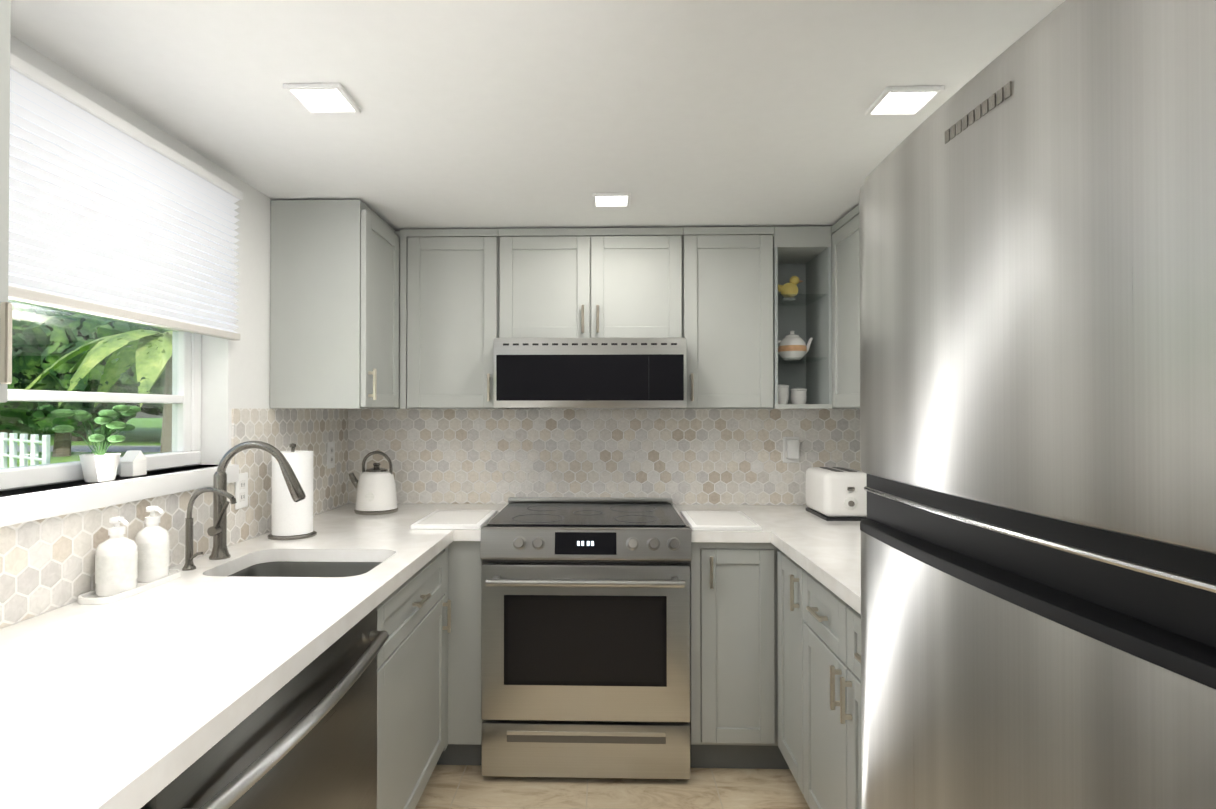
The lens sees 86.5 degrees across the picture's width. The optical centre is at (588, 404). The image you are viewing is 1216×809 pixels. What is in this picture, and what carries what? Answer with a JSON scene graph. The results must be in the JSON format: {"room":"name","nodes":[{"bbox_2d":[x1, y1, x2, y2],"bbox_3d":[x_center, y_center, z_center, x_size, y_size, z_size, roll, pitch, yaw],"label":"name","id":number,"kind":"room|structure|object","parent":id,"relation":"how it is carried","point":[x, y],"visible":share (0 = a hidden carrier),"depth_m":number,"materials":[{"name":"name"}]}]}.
{"room":"kitchen","nodes":[
{"label":"kitchen","id":0,"kind":"room"},
{"bbox_2d":[0,34,339,628],"bbox_3d":[-1.277,0.293,0.780,0.160,2.110,4.520,0,-1,2],"label":"wall","id":1,"kind":"structure","parent":0,"point":[235,374],"depth_m":2.12,"materials":[{"name":"paint"}]},
{"bbox_2d":[0,0,11,402],"bbox_3d":[-1.013,-0.379,0.558,0.376,0.754,0.778,0,-1,2],"label":"upper cabinet","id":2,"kind":"object","parent":1,"relation":"attached to","point":[5,315],"visible":1,"depth_m":0.93,"materials":[{"name":"grey wood"}]},
{"bbox_2d":[0,299,200,490],"bbox_3d":[-1.288,-0.228,1.481,0.050,0.832,1.208,0,-1,2],"label":"window","id":3,"kind":"structure","parent":1,"relation":"in","point":[184,399],"depth_m":1.73,"materials":[{"name":"clear glass"}]},
{"bbox_2d":[0,464,238,526],"bbox_3d":[-1.239,0.216,1.484,0.178,0.055,1.228,0,-1,2],"label":"window sill","id":4,"kind":"structure","parent":1,"relation":"attached to","point":[15,508],"depth_m":1.53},
{"bbox_2d":[51,405,146,481],"bbox_3d":[-1.211,0.095,1.611,0.084,0.189,0.275,0,-1,2],"label":"plant","id":5,"kind":"object","parent":4,"relation":"on","point":[100,465],"visible":1,"depth_m":1.59,"materials":[{"name":"green plant"}]},
{"bbox_2d":[8,52,242,340],"bbox_3d":[-1.151,-0.452,1.524,0.040,0.482,1.128,0,-1,2],"label":"window blind","id":6,"kind":"object","parent":1,"relation":"attached to","point":[111,215],"visible":0.96,"depth_m":1.55,"materials":[{"name":"white fabric"}]},
{"bbox_2d":[0,409,347,628],"bbox_3d":[-1.175,0.228,1.474,0.008,0.442,3.111,0,-1,2],"label":"backsplash","id":7,"kind":"structure","parent":1,"relation":"attached to","point":[47,564],"depth_m":1.82,"materials":[{"name":"tile"}]},
{"bbox_2d":[235,472,247,509],"bbox_3d":[-1.149,0.285,2.138,0.007,0.116,0.072,0,-1,2],"label":"electrical outlet","id":8,"kind":"object","parent":7,"relation":"attached to","point":[241,490],"visible":0.98,"depth_m":2.13,"materials":[{"name":"white plastic"}]},
{"bbox_2d":[327,442,334,468],"bbox_3d":[-1.130,0.222,2.833,0.007,0.116,0.072,0,-1,2],"label":"electrical outlet","id":9,"kind":"object","parent":7,"relation":"attached to","point":[330,454],"visible":1,"depth_m":2.82,"materials":[{"name":"white plastic"}]},
{"bbox_2d":[270,200,398,408],"bbox_3d":[-0.961,-0.361,2.523,0.376,0.754,0.382,0,-1,2],"label":"upper cabinet","id":10,"kind":"object","parent":1,"relation":"attached to","point":[334,304],"visible":0.98,"depth_m":2.33,"materials":[{"name":"grey wood"}]},
{"bbox_2d":[347,408,675,503],"bbox_3d":[0.100,0.314,3.085,2.790,2.110,0.160,0,-1,2],"label":"wall","id":11,"kind":"structure","parent":0,"point":[540,408],"depth_m":3.02,"materials":[{"name":"paint"}]},
{"bbox_2d":[394,229,508,408],"bbox_3d":[-0.759,-0.358,2.858,0.762,0.754,0.346,0,-1,2],"label":"upper cabinet","id":12,"kind":"object","parent":11,"relation":"attached to","point":[448,306],"visible":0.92,"depth_m":2.71,"materials":[{"name":"grey wood"}]},
{"bbox_2d":[498,227,682,337],"bbox_3d":[0.009,-0.500,2.839,0.771,0.470,0.346,0,-1,2],"label":"upper cabinet","id":13,"kind":"object","parent":11,"relation":"attached to","point":[590,282],"visible":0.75,"depth_m":2.70,"materials":[{"name":"grey wood"}]},
{"bbox_2d":[494,338,686,408],"bbox_3d":[0.008,-0.123,2.779,0.766,0.280,0.444,0,-1,2],"label":"over-the-range microwave","id":14,"kind":"object","parent":13,"relation":"attached to","point":[589,373],"visible":1,"depth_m":2.56,"materials":[{"name":"glass"}]},
{"bbox_2d":[348,409,861,504],"bbox_3d":[0.097,0.242,3.001,2.470,0.442,0.008,0,-1,2],"label":"backsplash","id":15,"kind":"structure","parent":11,"relation":"attached to","point":[677,456],"depth_m":3.00,"materials":[{"name":"tile"}]},
{"bbox_2d":[783,437,798,462],"bbox_3d":[0.929,0.208,2.955,0.075,0.120,0.040,0,-1,2],"label":"light switch","id":16,"kind":"object","parent":15,"relation":"attached to","point":[790,449],"visible":1,"depth_m":2.94,"materials":[{"name":"white plastic"}]},
{"bbox_2d":[676,227,773,408],"bbox_3d":[0.584,-0.358,2.823,0.374,0.754,0.346,0,-1,2],"label":"upper cabinet","id":17,"kind":"object","parent":11,"relation":"attached to","point":[727,278],"visible":0.94,"depth_m":2.68,"materials":[{"name":"grey wood"}]},
{"bbox_2d":[773,226,831,408],"bbox_3d":[0.889,-0.358,2.829,0.233,0.754,0.318,0,-1,2],"label":"corner shelf","id":18,"kind":"object","parent":11,"relation":"attached to","point":[803,253],"visible":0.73,"depth_m":2.78,"materials":[{"name":"grey wood"}]},
{"bbox_2d":[778,276,802,300],"bbox_3d":[0.872,-0.512,2.831,0.135,0.104,0.058,0,-1,2],"label":"figurine","id":19,"kind":"object","parent":18,"relation":"on","point":[791,288],"visible":0.81,"depth_m":2.81,"materials":[{"name":"yellow ceramic"}]},
{"bbox_2d":[778,384,806,403],"bbox_3d":[0.885,-0.044,2.839,0.148,0.089,0.088,0,-1,2],"label":"cups","id":20,"kind":"object","parent":18,"relation":"on","point":[798,395],"visible":0.85,"depth_m":2.81,"materials":[{"name":"white ceramic"}]},
{"bbox_2d":[778,330,812,360],"bbox_3d":[0.892,-0.260,2.829,0.175,0.130,0.122,0,-1,2],"label":"teapot","id":21,"kind":"object","parent":18,"relation":"on","point":[792,345],"visible":0.88,"depth_m":2.79,"materials":[{"name":"white ceramic"}]},
{"bbox_2d":[10,0,1064,230],"bbox_3d":[0.038,-0.792,0.755,2.790,0.060,4.840,0,-1,2],"label":"ceiling","id":22,"kind":"structure","parent":0,"point":[499,114],"depth_m":1.55,"materials":[{"name":"paint"}]},
{"bbox_2d":[283,83,360,113],"bbox_3d":[-0.651,-0.748,1.583,0.136,0.012,0.136,0,-1,2],"label":"recessed light","id":23,"kind":"object","parent":22,"relation":"in","point":[322,98],"visible":0.98,"depth_m":1.57,"materials":[{"name":"white plastic"}]},
{"bbox_2d":[592,192,630,207],"bbox_3d":[0.082,-0.742,2.344,0.136,0.012,0.136,0,-1,2],"label":"recessed light","id":24,"kind":"object","parent":22,"relation":"in","point":[611,199],"visible":1,"depth_m":2.33,"materials":[{"name":"white plastic"}]},
{"bbox_2d":[864,86,944,115],"bbox_3d":[0.775,-0.748,1.596,0.136,0.012,0.136,0,-1,2],"label":"recessed light","id":25,"kind":"object","parent":22,"relation":"in","point":[903,100],"visible":1,"depth_m":1.59,"materials":[{"name":"white plastic"}]},
{"bbox_2d":[415,765,809,808],"bbox_3d":[0.038,1.378,0.736,2.790,0.060,4.840,0,-1,2],"label":"floor","id":26,"kind":"structure","parent":0,"point":[459,787],"depth_m":2.27,"materials":[{"name":"wood"}]},
{"bbox_2d":[140,607,388,808],"bbox_3d":[-0.827,0.920,1.232,0.696,0.863,0.807,0,-1,2],"label":"dishwasher","id":27,"kind":"object","parent":26,"relation":"on","point":[305,737],"visible":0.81,"depth_m":1.23,"materials":[{"name":"metal"}]},
{"bbox_2d":[377,551,450,808],"bbox_3d":[-0.827,0.927,1.986,0.656,0.863,0.694,0,-1,2],"label":"base cabinet","id":28,"kind":"object","parent":26,"relation":"on","point":[411,690],"visible":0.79,"depth_m":1.94,"materials":[{"name":"grey wood"}]},
{"bbox_2d":[436,541,482,764],"bbox_3d":[-0.761,0.933,2.673,0.750,0.863,0.678,0,-1,2],"label":"base cabinet","id":29,"kind":"object","parent":26,"relation":"on","point":[463,643],"visible":0.08,"depth_m":2.37,"materials":[{"name":"grey wood"}]},
{"bbox_2d":[0,503,505,808],"bbox_3d":[-0.790,0.470,1.562,0.753,0.040,2.911,0,-1,2],"label":"countertop","id":30,"kind":"structure","parent":29,"relation":"on","point":[139,700],"depth_m":1.15,"materials":[{"name":"stone"}]},
{"bbox_2d":[77,506,180,604],"bbox_3d":[-1.117,0.354,1.583,0.090,0.191,0.265,0,-1,2],"label":"soap dispensers","id":31,"kind":"object","parent":30,"relation":"on","point":[125,567],"visible":1,"depth_m":1.52,"materials":[{"name":"white ceramic"}]},
{"bbox_2d":[182,487,236,570],"bbox_3d":[-1.040,0.340,1.770,0.147,0.224,0.036,0,-1,2],"label":"faucet","id":32,"kind":"object","parent":30,"relation":"on","point":[189,562],"visible":1,"depth_m":1.77,"materials":[{"name":"silver metal"}]},
{"bbox_2d":[207,441,305,559],"bbox_3d":[-0.977,0.280,1.899,0.282,0.346,0.071,0,-1,2],"label":"faucet","id":33,"kind":"object","parent":30,"relation":"on","point":[217,530],"visible":1,"depth_m":1.90,"materials":[{"name":"silver metal"}]},
{"bbox_2d":[267,443,316,539],"bbox_3d":[-1.030,0.295,2.245,0.156,0.322,0.156,0,-1,2],"label":"paper towel holder","id":34,"kind":"object","parent":30,"relation":"on","point":[291,519],"visible":0.88,"depth_m":2.19,"materials":[{"name":"white paper"}]},
{"bbox_2d":[227,561,381,576],"bbox_3d":[-0.816,0.593,1.861,0.489,0.200,0.384,0,-1,2],"label":"sink","id":35,"kind":"object","parent":30,"relation":"in","point":[304,569],"visible":0.1,"depth_m":2.03,"materials":[{"name":"metal"}]},
{"bbox_2d":[349,451,397,514],"bbox_3d":[-0.927,0.330,2.775,0.211,0.261,0.180,0,-1,2],"label":"kettle","id":36,"kind":"object","parent":30,"relation":"on","point":[375,487],"visible":1,"depth_m":2.71,"materials":[{"name":"white metal"}]},
{"bbox_2d":[411,510,496,528],"bbox_3d":[-0.521,0.450,2.546,0.258,0.017,0.368,0,-1,2],"label":"cutting board","id":37,"kind":"object","parent":30,"relation":"on","point":[457,519],"visible":0.96,"depth_m":2.48,"materials":[{"name":"white plastic"}]},
{"bbox_2d":[480,497,691,778],"bbox_3d":[-0.005,0.893,2.606,0.756,0.942,0.717,0,-1,2],"label":"range","id":38,"kind":"object","parent":26,"relation":"on","point":[585,661],"visible":1,"depth_m":2.31,"materials":[{"name":"metal"}]},
{"bbox_2d":[690,542,788,768],"bbox_3d":[0.850,0.932,2.640,0.942,0.863,0.658,0,-1,2],"label":"base cabinet","id":39,"kind":"object","parent":26,"relation":"on","point":[733,655],"visible":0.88,"depth_m":2.35,"materials":[{"name":"grey wood"}]},
{"bbox_2d":[778,551,789,768],"bbox_3d":[0.992,0.928,2.150,0.632,0.864,0.367,0,-1,2],"label":"base cabinet","id":40,"kind":"object","parent":26,"relation":"on","point":[783,560],"depth_m":2.27,"materials":[{"name":"grey wood"}]},
{"bbox_2d":[790,558,861,808],"bbox_3d":[0.979,0.924,1.653,0.632,0.864,0.854,0,-1,2],"label":"base cabinet","id":41,"kind":"object","parent":26,"relation":"on","point":[819,684],"depth_m":1.85,"materials":[{"name":"grey wood"}]},
{"bbox_2d":[674,505,860,614],"bbox_3d":[0.832,0.474,1.994,0.944,0.040,1.961,0,-1,2],"label":"countertop","id":42,"kind":"structure","parent":41,"relation":"on","point":[827,554],"depth_m":2.25,"materials":[{"name":"stone"}]},
{"bbox_2d":[680,511,761,530],"bbox_3d":[0.504,0.450,2.518,0.252,0.017,0.368,0,-1,2],"label":"cutting board","id":43,"kind":"object","parent":42,"relation":"on","point":[718,521],"visible":1,"depth_m":2.44,"materials":[{"name":"white plastic"}]},
{"bbox_2d":[805,467,866,520],"bbox_3d":[1.032,0.364,2.673,0.195,0.192,0.294,0,-1,2],"label":"toaster","id":44,"kind":"object","parent":42,"relation":"on","point":[835,493],"visible":0.85,"depth_m":2.55,"materials":[{"name":"white plastic"}]},
{"bbox_2d":[859,0,1215,808],"bbox_3d":[0.799,0.498,0.593,0.838,1.698,0.787,0,-1,2],"label":"fridge","id":45,"kind":"object","parent":26,"relation":"on","point":[1037,222],"visible":1,"depth_m":0.55,"materials":[{"name":"metal"}]},
{"bbox_3d":[1.352,0.293,0.711,0.160,2.110,4.520,0,-1,2],"label":"wall","id":46,"kind":"structure","parent":0,"visible":0},
{"bbox_2d":[831,205,859,408],"bbox_3d":[1.157,-0.362,2.437,0.318,0.754,0.488,0,-1,2],"label":"upper cabinet","id":47,"kind":"object","parent":46,"relation":"attached to","point":[845,252],"depth_m":2.53,"materials":[{"name":"grey wood"}]},
{"bbox_2d":[859,243,859,304],"bbox_3d":[1.146,-0.365,2.041,0.318,0.754,0.534,0,-1,2],"label":"upper cabinet","id":48,"kind":"object","parent":46,"relation":"attached to","point":[859,243],"depth_m":2.40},
{"label":"outside","id":49,"kind":"structure","parent":0,"visible":0},
{"bbox_2d":[7,418,161,467],"bbox_3d":[-59.528,2.247,51.467,118.390,0.100,180.000,0,-1,2],"label":"ground","id":50,"kind":"structure","parent":49,"point":[125,435],"depth_m":39.78,"materials":[{"name":"green plant"}]},
{"bbox_2d":[0,432,49,467],"bbox_3d":[-13.705,1.247,14.772,7.298,1.250,0.127,0,-1,34],"label":"fence","id":51,"kind":"object","parent":50,"relation":"on","point":[31,442],"depth_m":13.45,"materials":[{"name":"white wood"}]},
{"bbox_2d":[0,301,153,456],"bbox_3d":[-19.686,-1.066,24.343,8.037,6.183,6.060,0,-1,2],"label":"tree","id":52,"kind":"object","parent":50,"relation":"on","point":[34,349],"depth_m":23.10,"materials":[{"name":"green plant"}]},
{"bbox_2d":[7,445,160,451],"bbox_3d":[-61.286,1.999,30.258,116.000,0.020,4.500,0,-1,2],"label":"road","id":53,"kind":"structure","parent":50,"relation":"on","point":[150,448],"depth_m":29.05,"materials":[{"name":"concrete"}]},
{"bbox_2d":[21,312,162,440],"bbox_3d":[-27.390,-2.922,37.339,10.837,10.123,11.666,0,-1,2],"label":"tree","id":54,"kind":"object","parent":50,"relation":"on","point":[146,412],"depth_m":38.36,"materials":[{"name":"green plant"}]},
{"bbox_2d":[24,329,172,452],"bbox_3d":[-7.915,0.270,12.052,3.898,3.271,4.367,0,-1,2],"label":"palm tree","id":55,"kind":"object","parent":50,"relation":"on","point":[95,350],"depth_m":11.25,"materials":[{"name":"green plant"}]},
{"bbox_2d":[90,319,168,408],"bbox_3d":[-12.586,-1.604,22.673,10.610,7.227,7.459,0,-1,2],"label":"tree","id":56,"kind":"object","parent":50,"relation":"on","point":[127,327],"depth_m":21.21,"materials":[{"name":"green plant"}]}
]}

